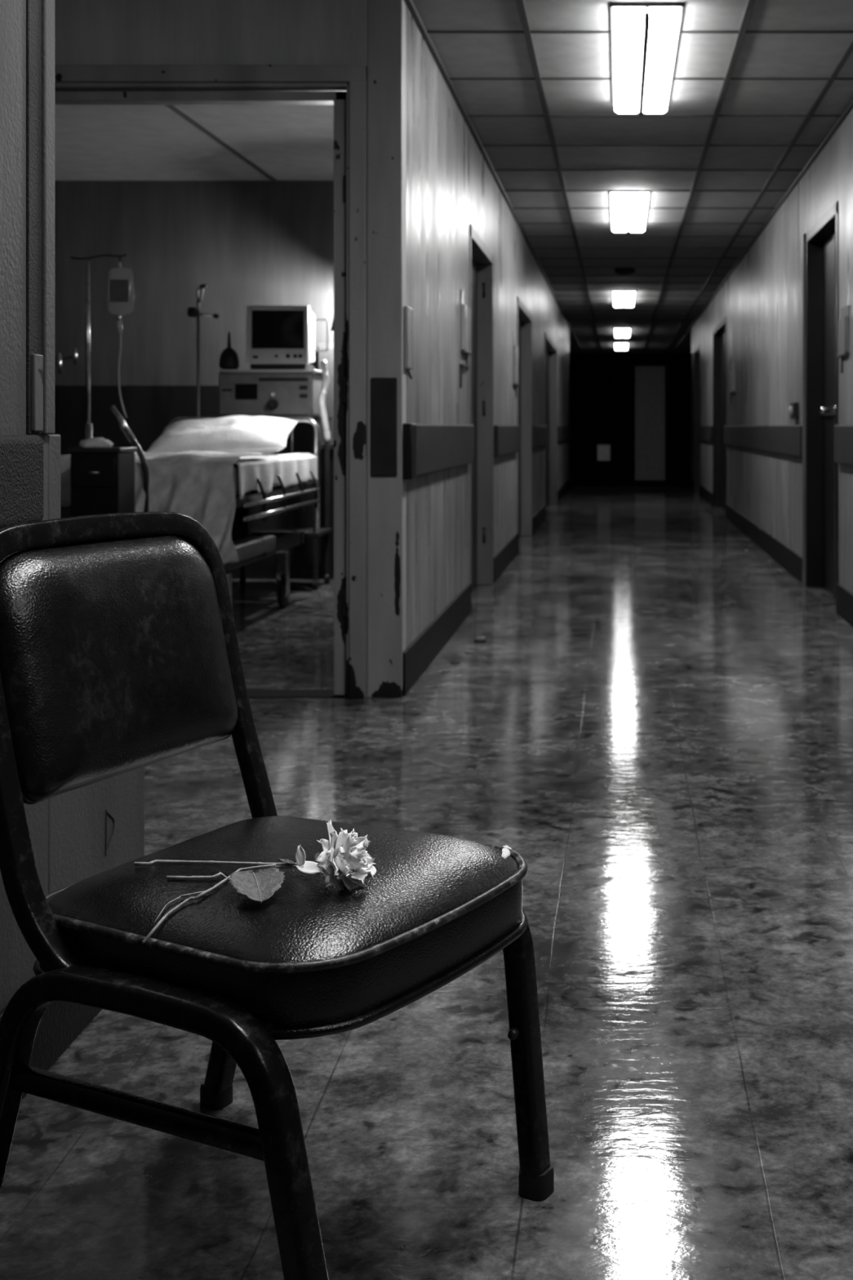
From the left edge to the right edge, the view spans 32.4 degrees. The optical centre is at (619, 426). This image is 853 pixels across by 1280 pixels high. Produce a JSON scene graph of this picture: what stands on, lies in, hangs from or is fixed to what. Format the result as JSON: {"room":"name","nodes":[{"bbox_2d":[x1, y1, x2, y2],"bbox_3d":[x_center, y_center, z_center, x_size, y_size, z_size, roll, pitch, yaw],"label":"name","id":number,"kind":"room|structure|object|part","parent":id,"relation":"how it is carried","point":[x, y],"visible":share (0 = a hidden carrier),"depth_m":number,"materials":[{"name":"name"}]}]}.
{"room":"hospital interior","nodes":[
{"label":"hospital interior","id":0,"kind":"room"},
{"bbox_2d":[0,0,144,1011],"bbox_3d":[-0.909,-0.290,0.030,0.142,2.453,5.060,0,0,0],"label":"wall","id":1,"kind":"structure","parent":0,"point":[17,960],"depth_m":2.04,"materials":[{"name":"paint"}]},
{"bbox_2d":[0,435,43,528],"bbox_3d":[-0.892,0.074,-0.185,0.175,0.125,4.430,0,0,0],"label":"trim","id":2,"kind":"structure","parent":1,"relation":"attached to","point":[21,456],"depth_m":1.95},
{"bbox_2d":[26,0,40,435],"bbox_3d":[-0.839,-0.752,2.067,0.005,1.528,0.045,0,0,0],"label":"trim","id":3,"kind":"structure","parent":1,"relation":"attached to","point":[33,6],"depth_m":2.06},
{"bbox_2d":[31,354,43,431],"bbox_3d":[-0.834,-0.049,2.067,0.007,0.110,0.030,0,0,0],"label":"trim","id":4,"kind":"structure","parent":1,"relation":"attached to","point":[37,360],"depth_m":2.06,"materials":[{"name":"grey metal"}]},
{"bbox_2d":[40,0,54,434],"bbox_3d":[-0.836,-0.752,2.111,0.010,1.528,0.037,0,0,0],"label":"trim","id":5,"kind":"structure","parent":1,"relation":"attached to","point":[47,6],"depth_m":2.10,"materials":[{"name":"paint"}]},
{"bbox_2d":[0,1000,102,1099],"bbox_3d":[-0.905,0.864,0.085,0.150,0.145,4.970,0,0,0],"label":"baseboard","id":6,"kind":"structure","parent":1,"relation":"attached to","point":[62,1022],"depth_m":2.13,"materials":[{"name":"plastic"}]},
{"bbox_2d":[47,434,60,519],"bbox_3d":[-0.890,0.124,2.151,0.100,0.225,0.047,0,0,0],"label":"trim","id":7,"kind":"structure","parent":1,"relation":"on","point":[53,440],"depth_m":2.14,"materials":[{"name":"paint"}]},
{"bbox_2d":[54,180,333,385],"bbox_3d":[-2.348,-0.290,8.950,2.904,2.452,0.100,0,0,0],"label":"wall","id":8,"kind":"structure","parent":0,"point":[251,242],"depth_m":8.90,"materials":[{"name":"paint"}]},
{"bbox_2d":[57,352,65,373],"bbox_3d":[-3.424,-0.388,8.864,0.024,0.130,0.072,0,0,0],"label":"meter","id":9,"kind":"object","parent":8,"relation":"attached to","point":[60,363],"visible":1,"depth_m":8.83,"materials":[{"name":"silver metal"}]},
{"bbox_2d":[73,346,79,364],"bbox_3d":[-3.329,-0.435,8.864,0.024,0.100,0.072,0,0,0],"label":"meter","id":10,"kind":"object","parent":8,"relation":"attached to","point":[76,355],"visible":1,"depth_m":8.83,"materials":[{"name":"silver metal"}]},
{"bbox_2d":[53,385,333,578],"bbox_3d":[-2.298,0.342,7.010,2.804,1.190,3.780,0,0,0],"label":"wall panel","id":11,"kind":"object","parent":8,"relation":"attached to","point":[148,409],"depth_m":8.89,"materials":[{"name":"paint"}]},
{"bbox_2d":[316,343,333,448],"bbox_3d":[-1.550,-0.183,8.808,0.560,0.640,0.160,0,0,0],"label":"wall","id":12,"kind":"structure","parent":8,"relation":"attached to","point":[328,355],"depth_m":8.73,"materials":[{"name":"paint"}]},
{"bbox_2d":[330,316,333,332],"bbox_3d":[-1.202,-0.565,7.550,0.612,0.223,0.144,0,0,0],"label":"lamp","id":13,"kind":"object","parent":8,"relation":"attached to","point":[332,325],"visible":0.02,"depth_m":7.51,"materials":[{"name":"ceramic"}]},
{"bbox_2d":[54,0,405,697],"bbox_3d":[-1.628,-0.290,5.060,1.744,2.452,0.120,0,0,0],"label":"wall","id":14,"kind":"structure","parent":0,"point":[87,32],"depth_m":5.00,"materials":[{"name":"paint"}]},
{"bbox_2d":[54,64,366,698],"bbox_3d":[-1.524,-0.155,5.050,1.303,2.183,0.160,0,0,0],"label":"door frame","id":15,"kind":"structure","parent":14,"relation":"in","point":[344,86],"depth_m":4.99,"materials":[{"name":"paint"}]},
{"bbox_2d":[247,689,346,697],"bbox_3d":[-1.524,0.935,5.060,1.191,0.003,0.140,0,0,0],"label":"trim","id":16,"kind":"structure","parent":14,"relation":"attached to","point":[251,693],"depth_m":5.04,"materials":[{"name":"black paint"}]},
{"bbox_2d":[370,377,397,476],"bbox_3d":[-0.813,0.001,4.991,0.090,0.341,0.018,0,0,0],"label":"trim","id":17,"kind":"structure","parent":14,"relation":"attached to","point":[384,391],"depth_m":4.98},
{"bbox_2d":[367,0,402,697],"bbox_3d":[-0.811,-0.285,5.007,0.119,2.442,0.026,0,0,0],"label":"trim","id":18,"kind":"structure","parent":14,"relation":"attached to","point":[384,17],"depth_m":5.00,"materials":[{"name":"paint"}]},
{"bbox_2d":[0,487,852,1279],"bbox_3d":[-0.700,0.987,14.250,6.600,0.100,33.500,0,0,0],"label":"floor","id":19,"kind":"structure","parent":0,"point":[653,714],"depth_m":2.51,"materials":[{"name":"tile"}]},
{"bbox_2d":[70,253,127,439],"bbox_3d":[-2.247,0.101,6.138,0.400,1.669,0.419,0,0,0],"label":"stand","id":20,"kind":"object","parent":19,"relation":"on","point":[88,427],"visible":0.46,"depth_m":6.11,"materials":[{"name":"silver metal"}]},
{"bbox_2d":[107,262,133,417],"bbox_3d":[-2.111,-0.367,6.119,0.108,0.662,0.045,0,0,0],"label":"bag","id":21,"kind":"object","parent":20,"relation":"hanging from","point":[121,287],"visible":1,"depth_m":6.11,"materials":[{"name":"grey plastic"}]},
{"bbox_2d":[66,447,137,516],"bbox_3d":[-2.126,0.511,5.936,0.216,0.851,0.229,0,0,0],"label":"base cabinet","id":22,"kind":"object","parent":19,"relation":"on","point":[102,479],"visible":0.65,"depth_m":5.85,"materials":[{"name":"black paint"}]},
{"bbox_3d":[-2.126,0.185,5.825,0.060,0.008,0.008,0,0,0],"label":"handle","id":23,"kind":"part","parent":22,"relation":"part of","materials":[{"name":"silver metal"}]},
{"bbox_3d":[-2.126,0.185,5.843,0.176,0.120,0.011,0,0,0],"label":"drawer","id":24,"kind":"part","parent":22,"relation":"part of","materials":[{"name":"black paint"}]},
{"bbox_2d":[78,437,113,448],"bbox_3d":[-2.150,0.065,5.910,0.137,0.041,0.139,0,0,0],"label":"stand base","id":25,"kind":"object","parent":22,"relation":"on","point":[94,442],"visible":0.98,"depth_m":5.87,"materials":[{"name":"grey plastic"}]},
{"bbox_2d":[60,404,319,607],"bbox_3d":[-2.072,0.422,7.116,0.895,1.028,1.860,0,0,0],"label":"hospital bed","id":26,"kind":"object","parent":19,"relation":"on","point":[251,546],"visible":0.3,"depth_m":7.31,"materials":[{"name":"black metal"}]},
{"bbox_2d":[136,453,317,498],"bbox_3d":[-2.089,0.229,7.160,0.862,0.176,1.661,0,0,0],"label":"sheet","id":27,"kind":"object","parent":26,"relation":"on","point":[266,468],"visible":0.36,"depth_m":7.03,"materials":[{"name":"white fabric"}]},
{"bbox_2d":[60,450,271,564],"bbox_3d":[-2.061,0.364,6.765,0.820,0.491,1.231,0,0,0],"label":"blanket","id":28,"kind":"object","parent":27,"relation":"on","point":[199,486],"visible":0.7,"depth_m":6.23,"materials":[{"name":"grey fabric"}]},
{"bbox_2d":[146,415,297,453],"bbox_3d":[-2.100,0.058,7.660,0.726,0.239,0.461,0,0,-4],"label":"pillow","id":29,"kind":"object","parent":27,"relation":"on","point":[233,433],"visible":0.81,"depth_m":7.48,"materials":[{"name":"white fabric"}]},
{"bbox_3d":[-2.090,0.266,8.030,0.852,0.641,0.032,0,0,0],"label":"headboard","id":30,"kind":"part","parent":26,"relation":"part of","materials":[{"name":"silver metal"}]},
{"bbox_3d":[-1.647,0.335,6.640,0.047,0.203,0.016,0,0,-39],"label":"rail post","id":31,"kind":"part","parent":26,"relation":"part of","materials":[{"name":"metal"}]},
{"bbox_3d":[-2.095,0.493,7.160,0.690,0.307,1.720,0,0,0],"label":"frame","id":32,"kind":"part","parent":26,"relation":"part of","materials":[{"name":"metal"}]},
{"bbox_3d":[-2.100,0.236,7.155,0.800,0.140,1.670,0,0,0],"label":"mattress","id":33,"kind":"part","parent":26,"relation":"part of","materials":[{"name":"white fabric"}]},
{"bbox_3d":[-1.635,0.373,7.075,0.020,0.082,1.550,0,0,0],"label":"rail","id":34,"kind":"part","parent":26,"relation":"part of","materials":[{"name":"silver metal"}]},
{"bbox_3d":[-1.647,0.335,7.040,0.047,0.203,0.016,0,0,-39],"label":"rail post","id":35,"kind":"part","parent":26,"relation":"part of","materials":[{"name":"metal"}]},
{"bbox_3d":[-1.647,0.335,7.440,0.047,0.203,0.016,0,0,-39],"label":"rail post","id":36,"kind":"part","parent":26,"relation":"part of","materials":[{"name":"metal"}]},
{"bbox_3d":[-1.647,0.335,7.790,0.047,0.203,0.016,0,0,-39],"label":"rail post","id":37,"kind":"part","parent":26,"relation":"part of","materials":[{"name":"metal"}]},
{"bbox_2d":[186,284,218,417],"bbox_3d":[-2.387,0.060,8.245,0.193,1.748,0.156,0,0,16],"label":"stand","id":38,"kind":"object","parent":19,"relation":"on","point":[193,312],"visible":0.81,"depth_m":8.24,"materials":[{"name":"grey metal"}]},
{"bbox_3d":[-2.386,-0.642,8.250,0.148,0.031,0.016,0,0,0],"label":"cross arm","id":39,"kind":"part","parent":38,"relation":"part of","materials":[{"name":"silver metal"}]},
{"bbox_2d":[0,511,554,1279],"bbox_3d":[-0.415,0.523,1.671,0.602,0.827,0.524,0,0,27],"label":"chair","id":40,"kind":"object","parent":19,"relation":"on","point":[120,653],"visible":0.88,"depth_m":1.59,"materials":[{"name":"black leather"}]},
{"bbox_3d":[-0.606,0.744,1.516,0.267,0.369,0.040,0,0,27],"label":"leg","id":41,"kind":"part","parent":40,"relation":"part of","materials":[{"name":"black metal"}]},
{"bbox_3d":[-0.616,0.281,1.780,0.119,0.280,0.408,0,0,20],"label":"backrest","id":42,"kind":"part","parent":40,"relation":"part of","materials":[{"name":"black leather"}]},
{"bbox_3d":[-0.532,0.354,1.732,0.333,0.489,0.469,0,0,27],"label":"frame","id":43,"kind":"part","parent":40,"relation":"part of","materials":[{"name":"black metal"}]},
{"bbox_2d":[166,871,226,879],"bbox_3d":[-0.459,0.490,1.571,0.068,0.008,0.012,0,0,0],"label":"stem","id":44,"kind":"object","parent":40,"relation":"on","point":[216,875],"visible":1,"depth_m":1.57,"materials":[{"name":"grey plant"}]},
{"bbox_2d":[142,863,285,943],"bbox_3d":[-0.425,0.500,1.532,0.140,0.054,0.104,0,0,-9],"label":"twig","id":45,"kind":"object","parent":40,"relation":"on","point":[258,885],"visible":1,"depth_m":1.52,"materials":[{"name":"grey plant"}]},
{"bbox_3d":[-0.476,0.506,1.515,0.007,0.018,0.037,0,0,28],"label":"stem","id":46,"kind":"part","parent":45,"relation":"part of","materials":[{"name":"grey plant"}]},
{"bbox_3d":[-0.467,0.511,1.498,0.040,0.031,0.054,0,0,0],"label":"stem","id":47,"kind":"part","parent":45,"relation":"part of","materials":[{"name":"grey plant"}]},
{"bbox_3d":[-0.451,0.496,1.533,0.030,0.006,0.002,0,0,-10],"label":"stem","id":48,"kind":"part","parent":45,"relation":"part of","materials":[{"name":"grey plant"}]},
{"bbox_3d":[-0.419,0.490,1.564,0.098,0.018,0.023,0,0,-45],"label":"stem","id":49,"kind":"part","parent":45,"relation":"part of","materials":[{"name":"grey plant"}]},
{"bbox_3d":[-0.427,0.744,1.930,0.325,0.369,0.040,0,0,27],"label":"leg","id":50,"kind":"part","parent":40,"relation":"part of","materials":[{"name":"black metal"}]},
{"bbox_3d":[-0.370,0.744,1.395,0.263,0.369,0.040,0,0,27],"label":"leg","id":51,"kind":"part","parent":40,"relation":"part of","materials":[{"name":"black metal"}]},
{"bbox_2d":[133,819,376,891],"bbox_3d":[-0.395,0.465,1.605,0.289,0.077,0.091,0,0,24],"label":"rose","id":52,"kind":"object","parent":40,"relation":"on","point":[345,860],"visible":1,"depth_m":1.56,"materials":[{"name":"white plant"}]},
{"bbox_3d":[-0.428,0.485,1.606,0.236,0.017,0.016,0,0,11],"label":"stem","id":53,"kind":"part","parent":52,"relation":"part of","materials":[{"name":"grey plant"}]},
{"bbox_3d":[-0.360,0.485,1.593,0.073,0.009,0.005,0,0,5],"label":"stem","id":54,"kind":"part","parent":52,"relation":"part of","materials":[{"name":"grey plant"}]},
{"bbox_3d":[-0.374,0.544,1.668,0.443,0.109,0.446,0,0,27],"label":"seat","id":55,"kind":"part","parent":40,"relation":"part of","materials":[{"name":"black leather"}]},
{"bbox_3d":[-0.186,0.743,1.807,0.218,0.366,0.040,0,0,27],"label":"leg","id":56,"kind":"part","parent":40,"relation":"part of","materials":[{"name":"black metal"}]},
{"bbox_2d":[223,415,332,589],"bbox_3d":[-1.995,0.436,8.465,0.550,1.000,0.390,0,0,0],"label":"equipment cart","id":57,"kind":"object","parent":19,"relation":"on","point":[308,532],"visible":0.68,"depth_m":8.60,"materials":[{"name":"metal"}]},
{"bbox_3d":[-2.250,0.406,8.630,0.024,0.940,0.024,0,0,0],"label":"post","id":58,"kind":"part","parent":57,"relation":"part of","materials":[{"name":"metal"}]},
{"bbox_2d":[217,368,322,415],"bbox_3d":[-2.021,-0.198,8.432,0.569,0.269,0.355,0,0,0],"label":"medical machine","id":59,"kind":"object","parent":57,"relation":"on","point":[241,392],"visible":0.97,"depth_m":8.30,"materials":[{"name":"grey plastic"}]},
{"bbox_2d":[218,331,239,369],"bbox_3d":[-2.264,-0.443,8.380,0.116,0.220,0.114,0,0,0],"label":"pump","id":60,"kind":"object","parent":59,"relation":"on","point":[228,357],"visible":1,"depth_m":8.34,"materials":[{"name":"black rubber"}]},
{"bbox_3d":[-2.023,-0.321,8.450,0.563,0.015,0.320,0,0,0],"label":"plate","id":61,"kind":"part","parent":59,"relation":"part of","materials":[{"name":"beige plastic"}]},
{"bbox_2d":[246,305,328,369],"bbox_3d":[-1.921,-0.513,8.443,0.447,0.365,0.314,0,0,0],"label":"monitor","id":62,"kind":"object","parent":59,"relation":"on","point":[279,337],"visible":0.97,"depth_m":8.31,"materials":[{"name":"grey plastic"}]},
{"bbox_3d":[-1.748,-0.533,8.420,0.100,0.190,0.010,0,0,0],"label":"handle","id":63,"kind":"part","parent":62,"relation":"part of","materials":[{"name":"grey plastic"}]},
{"bbox_2d":[318,360,331,440],"bbox_3d":[-1.673,-0.150,8.169,0.071,0.463,0.195,0,0,-18],"label":"hose","id":64,"kind":"object","parent":59,"relation":"hanging from","point":[322,398],"visible":1,"depth_m":8.10,"materials":[{"name":"plastic"}]},
{"bbox_2d":[223,415,332,420],"bbox_3d":[-1.995,-0.051,8.470,0.550,0.025,0.380,0,0,0],"label":"shelf","id":65,"kind":"object","parent":57,"relation":"attached to","point":[315,417],"depth_m":8.28,"materials":[{"name":"metal"}]},
{"bbox_2d":[251,528,332,537],"bbox_3d":[-1.995,0.619,8.470,0.550,0.025,0.380,0,0,0],"label":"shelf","id":66,"kind":"object","parent":57,"relation":"attached to","point":[308,532],"depth_m":8.46,"materials":[{"name":"metal"}]},
{"bbox_3d":[-1.745,0.406,8.300,0.024,0.940,0.024,0,0,0],"label":"post","id":67,"kind":"part","parent":57,"relation":"part of","materials":[{"name":"metal"}]},
{"bbox_3d":[-1.745,0.406,8.630,0.024,0.940,0.024,0,0,0],"label":"post","id":68,"kind":"part","parent":57,"relation":"part of","materials":[{"name":"metal"}]},
{"bbox_2d":[450,661,460,664],"bbox_3d":[-0.647,0.933,5.705,0.037,0.006,0.041,0,0,-28],"label":"flake","id":69,"kind":"object","parent":19,"relation":"on","point":[453,662],"visible":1,"depth_m":5.70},
{"bbox_2d":[465,650,475,653],"bbox_3d":[-0.617,0.932,5.970,0.038,0.008,0.044,0,0,18],"label":"flake","id":70,"kind":"object","parent":19,"relation":"on","point":[466,651],"visible":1,"depth_m":5.96,"materials":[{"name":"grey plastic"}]},
{"bbox_2d":[474,638,485,642],"bbox_3d":[-0.606,0.932,6.296,0.049,0.008,0.057,0,0,20],"label":"flake","id":71,"kind":"object","parent":19,"relation":"on","point":[477,640],"visible":1,"depth_m":6.28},
{"bbox_2d":[475,635,485,639],"bbox_3d":[-0.609,0.933,6.373,0.041,0.007,0.055,0,0,-21],"label":"flake","id":72,"kind":"object","parent":19,"relation":"on","point":[482,637],"visible":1,"depth_m":6.37,"materials":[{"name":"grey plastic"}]},
{"bbox_2d":[54,0,852,352],"bbox_3d":[-0.700,-1.566,14.250,6.600,0.100,33.500,0,0,0],"label":"ceiling","id":73,"kind":"structure","parent":0,"point":[93,142],"depth_m":7.57,"materials":[{"name":"tile"}]},
{"bbox_2d":[164,0,852,352],"bbox_3d":[0.000,-1.506,13.800,5.000,0.020,32.400,0,0,0],"label":"grid","id":74,"kind":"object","parent":73,"relation":"attached to","point":[410,4],"depth_m":8.24,"materials":[{"name":"black metal"}]},
{"bbox_2d":[613,342,628,351],"bbox_3d":[0.040,-1.478,26.800,0.269,0.075,1.574,0,0,0],"label":"ceiling light","id":75,"kind":"object","parent":73,"relation":"attached to","point":[618,346],"visible":1,"depth_m":26.25,"materials":[{"name":"white plastic"}]},
{"bbox_2d":[614,343,621,350],"bbox_3d":[-0.023,-1.479,26.800,0.118,0.046,1.550,0,0,0],"label":"diffuser","id":76,"kind":"object","parent":75,"relation":"attached to","point":[617,346],"depth_m":26.41,"materials":[{"name":"white plastic"}]},
{"bbox_2d":[622,343,628,350],"bbox_3d":[0.103,-1.479,26.800,0.118,0.046,1.550,0,0,0],"label":"diffuser","id":77,"kind":"object","parent":75,"relation":"attached to","point":[624,346],"depth_m":26.52,"materials":[{"name":"white plastic"}]},
{"bbox_2d":[613,327,631,338],"bbox_3d":[0.050,-1.478,22.900,0.269,0.075,1.574,0,0,0],"label":"ceiling light","id":78,"kind":"object","parent":73,"relation":"attached to","point":[619,332],"visible":1,"depth_m":22.37,"materials":[{"name":"white plastic"}]},
{"bbox_2d":[614,328,622,337],"bbox_3d":[-0.013,-1.479,22.900,0.118,0.046,1.550,0,0,0],"label":"diffuser","id":79,"kind":"object","parent":78,"relation":"attached to","point":[618,332],"depth_m":22.57,"materials":[{"name":"white plastic"}]},
{"bbox_3d":[0.050,-1.509,22.900,0.269,0.014,1.574,0,0,0],"label":"frame","id":80,"kind":"part","parent":78,"relation":"part of","materials":[{"name":"metal"}]},
{"bbox_2d":[622,328,630,337],"bbox_3d":[0.113,-1.479,22.900,0.118,0.046,1.550,0,0,0],"label":"diffuser","id":81,"kind":"object","parent":78,"relation":"attached to","point":[626,332],"depth_m":22.57,"materials":[{"name":"white plastic"}]},
{"bbox_2d":[612,290,636,308],"bbox_3d":[0.055,-1.478,16.850,0.269,0.075,1.574,0,0,0],"label":"ceiling light","id":82,"kind":"object","parent":73,"relation":"attached to","point":[623,299],"visible":1,"depth_m":16.43,"materials":[{"name":"white plastic"}]},
{"bbox_2d":[613,291,623,306],"bbox_3d":[-0.008,-1.479,16.850,0.118,0.046,1.550,0,0,0],"label":"diffuser","id":83,"kind":"object","parent":82,"relation":"attached to","point":[618,296],"depth_m":16.50,"materials":[{"name":"white plastic"}]},
{"bbox_2d":[624,291,635,306],"bbox_3d":[0.118,-1.479,16.850,0.118,0.046,1.550,0,0,0],"label":"diffuser","id":84,"kind":"object","parent":82,"relation":"attached to","point":[629,296],"depth_m":16.50,"materials":[{"name":"white plastic"}]},
{"bbox_2d":[613,267,635,275],"bbox_3d":[0.053,-1.487,13.900,0.210,0.058,0.210,0,0,0],"label":"smoke detector","id":85,"kind":"object","parent":73,"relation":"attached to","point":[620,271],"visible":1,"depth_m":13.82,"materials":[{"name":"black plastic"}]},
{"bbox_2d":[608,191,650,234],"bbox_3d":[0.068,-1.478,10.050,0.269,0.075,1.574,0,0,0],"label":"ceiling light","id":86,"kind":"object","parent":73,"relation":"attached to","point":[628,210],"visible":1,"depth_m":9.75,"materials":[{"name":"white plastic"}]},
{"bbox_2d":[610,192,629,231],"bbox_3d":[0.005,-1.479,10.050,0.118,0.046,1.550,0,0,0],"label":"diffuser","id":87,"kind":"object","parent":86,"relation":"attached to","point":[620,202],"depth_m":9.80,"materials":[{"name":"white plastic"}]},
{"bbox_2d":[629,192,648,231],"bbox_3d":[0.131,-1.479,10.050,0.118,0.046,1.550,0,0,0],"label":"diffuser","id":88,"kind":"object","parent":86,"relation":"attached to","point":[638,202],"depth_m":9.76,"materials":[{"name":"white plastic"}]},
{"bbox_2d":[609,2,684,117],"bbox_3d":[0.100,-1.478,5.950,0.269,0.075,1.574,0,0,0],"label":"ceiling light","id":89,"kind":"object","parent":73,"relation":"attached to","point":[645,37],"visible":1,"depth_m":5.64,"materials":[{"name":"plastic"}]},
{"bbox_2d":[613,7,645,113],"bbox_3d":[0.037,-1.479,5.950,0.118,0.046,1.550,0,0,0],"label":"diffuser","id":90,"kind":"object","parent":89,"relation":"attached to","point":[628,23],"depth_m":5.74,"materials":[{"name":"white plastic"}]},
{"bbox_2d":[643,7,681,113],"bbox_3d":[0.163,-1.479,5.950,0.118,0.046,1.550,0,0,0],"label":"diffuser","id":91,"kind":"object","parent":89,"relation":"attached to","point":[662,26],"depth_m":5.65,"materials":[{"name":"white plastic"}]},
{"bbox_2d":[405,4,569,648],"bbox_3d":[-0.826,-0.290,13.560,0.140,2.452,16.880,0,0,0],"label":"wall","id":92,"kind":"structure","parent":0,"point":[451,186],"depth_m":6.49,"materials":[{"name":"paint"}]},
{"bbox_2d":[404,306,413,378],"bbox_3d":[-0.747,-0.296,5.130,0.019,0.254,0.140,0,0,0],"label":"wall dispenser","id":93,"kind":"object","parent":92,"relation":"attached to","point":[408,312],"visible":1,"depth_m":5.09,"materials":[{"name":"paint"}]},
{"bbox_2d":[402,423,416,479],"bbox_3d":[-0.738,0.086,5.072,0.036,0.196,0.115,0,0,0],"label":"trim","id":94,"kind":"structure","parent":92,"relation":"attached to","point":[409,430],"depth_m":5.01,"materials":[{"name":"black paint"}]},
{"bbox_2d":[459,364,469,387],"bbox_3d":[-0.746,-0.240,6.950,0.020,0.114,0.260,0,0,0],"label":"wall bracket","id":95,"kind":"object","parent":92,"relation":"attached to","point":[464,366],"visible":1,"depth_m":6.83,"materials":[{"name":"metal"}]},
{"bbox_2d":[460,289,471,371],"bbox_3d":[-0.745,-0.464,7.020,0.022,0.380,0.280,0,0,0],"label":"holder","id":96,"kind":"object","parent":92,"relation":"attached to","point":[465,310],"visible":1,"depth_m":6.94,"materials":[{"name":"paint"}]},
{"bbox_2d":[469,223,493,589],"bbox_3d":[-0.818,-0.043,7.950,0.136,1.960,1.340,0,0,0],"label":"door","id":97,"kind":"structure","parent":92,"relation":"in","point":[481,258],"depth_m":8.56,"materials":[{"name":"black paint"}]},
{"bbox_2d":[402,478,570,696],"bbox_3d":[-0.750,0.862,13.510,0.012,0.150,16.980,0,0,0],"label":"baseboard","id":98,"kind":"structure","parent":92,"relation":"attached to","point":[418,656],"depth_m":6.23,"materials":[{"name":"plastic"}]},
{"bbox_2d":[416,424,571,476],"bbox_3d":[-0.741,0.086,13.510,0.030,0.190,16.980,0,0,0],"label":"trim","id":99,"kind":"structure","parent":92,"relation":"attached to","point":[439,447],"depth_m":6.48,"materials":[{"name":"grey plastic"}]},
{"bbox_2d":[512,331,519,397],"bbox_3d":[-0.745,-0.444,10.400,0.022,0.460,0.320,0,0,0],"label":"holder","id":100,"kind":"object","parent":92,"relation":"attached to","point":[515,348],"visible":1,"depth_m":10.28,"materials":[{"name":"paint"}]},
{"bbox_2d":[516,296,532,537],"bbox_3d":[-0.818,-0.013,11.560,0.136,1.900,1.760,0,0,0],"label":"door","id":101,"kind":"structure","parent":92,"relation":"in","point":[524,317],"depth_m":12.38,"materials":[{"name":"black paint"}]},
{"bbox_2d":[544,331,557,506],"bbox_3d":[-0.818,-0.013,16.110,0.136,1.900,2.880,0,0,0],"label":"door","id":102,"kind":"structure","parent":92,"relation":"in","point":[550,348],"depth_m":17.49,"materials":[{"name":"black paint"}]},
{"bbox_2d":[569,352,691,488],"bbox_3d":[0.172,-0.093,22.015,1.856,2.060,0.130,0,0,0],"label":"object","id":103,"kind":"structure","parent":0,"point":[630,413],"depth_m":22.00,"materials":[{"name":"black paint"}]},
{"bbox_3d":[0.470,-0.053,21.994,0.460,1.740,0.012,0,0,0],"label":"panel","id":104,"kind":"part","parent":103,"relation":"part of","materials":[{"name":"grey plastic"}]},
{"bbox_2d":[691,109,852,593],"bbox_3d":[1.170,-0.290,12.700,0.140,2.452,18.600,0,0,0],"label":"wall","id":105,"kind":"structure","parent":0,"point":[761,301],"depth_m":10.09,"materials":[{"name":"paint"}]},
{"bbox_2d":[693,342,700,490],"bbox_3d":[1.162,-0.099,20.400,0.136,2.070,1.600,0,0,0],"label":"door","id":106,"kind":"structure","parent":105,"relation":"in","point":[697,350],"depth_m":21.14,"materials":[{"name":"black paint"}]},
{"bbox_2d":[712,315,726,510],"bbox_3d":[1.162,-0.099,15.850,0.136,2.070,2.100,0,0,0],"label":"door","id":107,"kind":"structure","parent":105,"relation":"in","point":[719,332],"depth_m":16.84,"materials":[{"name":"black paint"}]},
{"bbox_2d":[729,361,735,401],"bbox_3d":[1.089,-0.428,13.900,0.022,0.370,0.440,0,0,0],"label":"holder","id":108,"kind":"object","parent":105,"relation":"attached to","point":[732,373],"visible":1,"depth_m":13.76,"materials":[{"name":"plastic"}]},
{"bbox_2d":[689,424,852,466],"bbox_3d":[1.085,0.086,12.700,0.030,0.190,18.600,0,0,0],"label":"trim","id":109,"kind":"structure","parent":105,"relation":"attached to","point":[780,439],"depth_m":9.82,"materials":[{"name":"grey plastic"}]},
{"bbox_2d":[690,478,852,626],"bbox_3d":[1.094,0.862,12.700,0.012,0.150,18.600,0,0,0],"label":"baseboard","id":110,"kind":"structure","parent":105,"relation":"attached to","point":[786,557],"depth_m":9.98,"materials":[{"name":"plastic"}]},
{"bbox_2d":[788,402,799,418],"bbox_3d":[1.075,-0.099,8.940,0.050,0.100,0.200,0,0,0],"label":"light switch","id":111,"kind":"object","parent":105,"relation":"attached to","point":[793,410],"visible":1,"depth_m":8.84,"materials":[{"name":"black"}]},
{"bbox_2d":[802,200,838,612],"bbox_3d":[1.155,-0.099,7.880,0.150,2.070,1.280,0,0,0],"label":"door","id":112,"kind":"structure","parent":105,"relation":"in","point":[820,242],"depth_m":8.43,"materials":[{"name":"black paint"}]},
{"bbox_3d":[1.090,-0.099,8.499,0.020,2.070,0.042,0,0,0],"label":"casing","id":113,"kind":"part","parent":112,"relation":"part of","materials":[{"name":"black wood"}]},
{"bbox_3d":[1.163,-0.093,8.165,0.045,0.039,0.040,0,0,0],"label":"knob","id":114,"kind":"part","parent":112,"relation":"part of","materials":[{"name":"silver metal"}]},
{"bbox_2d":[837,304,849,373],"bbox_3d":[1.089,-0.423,7.020,0.022,0.320,0.240,0,0,0],"label":"holder","id":115,"kind":"object","parent":105,"relation":"attached to","point":[843,322],"visible":1,"depth_m":6.98,"materials":[{"name":"grey plastic"}]}
]}

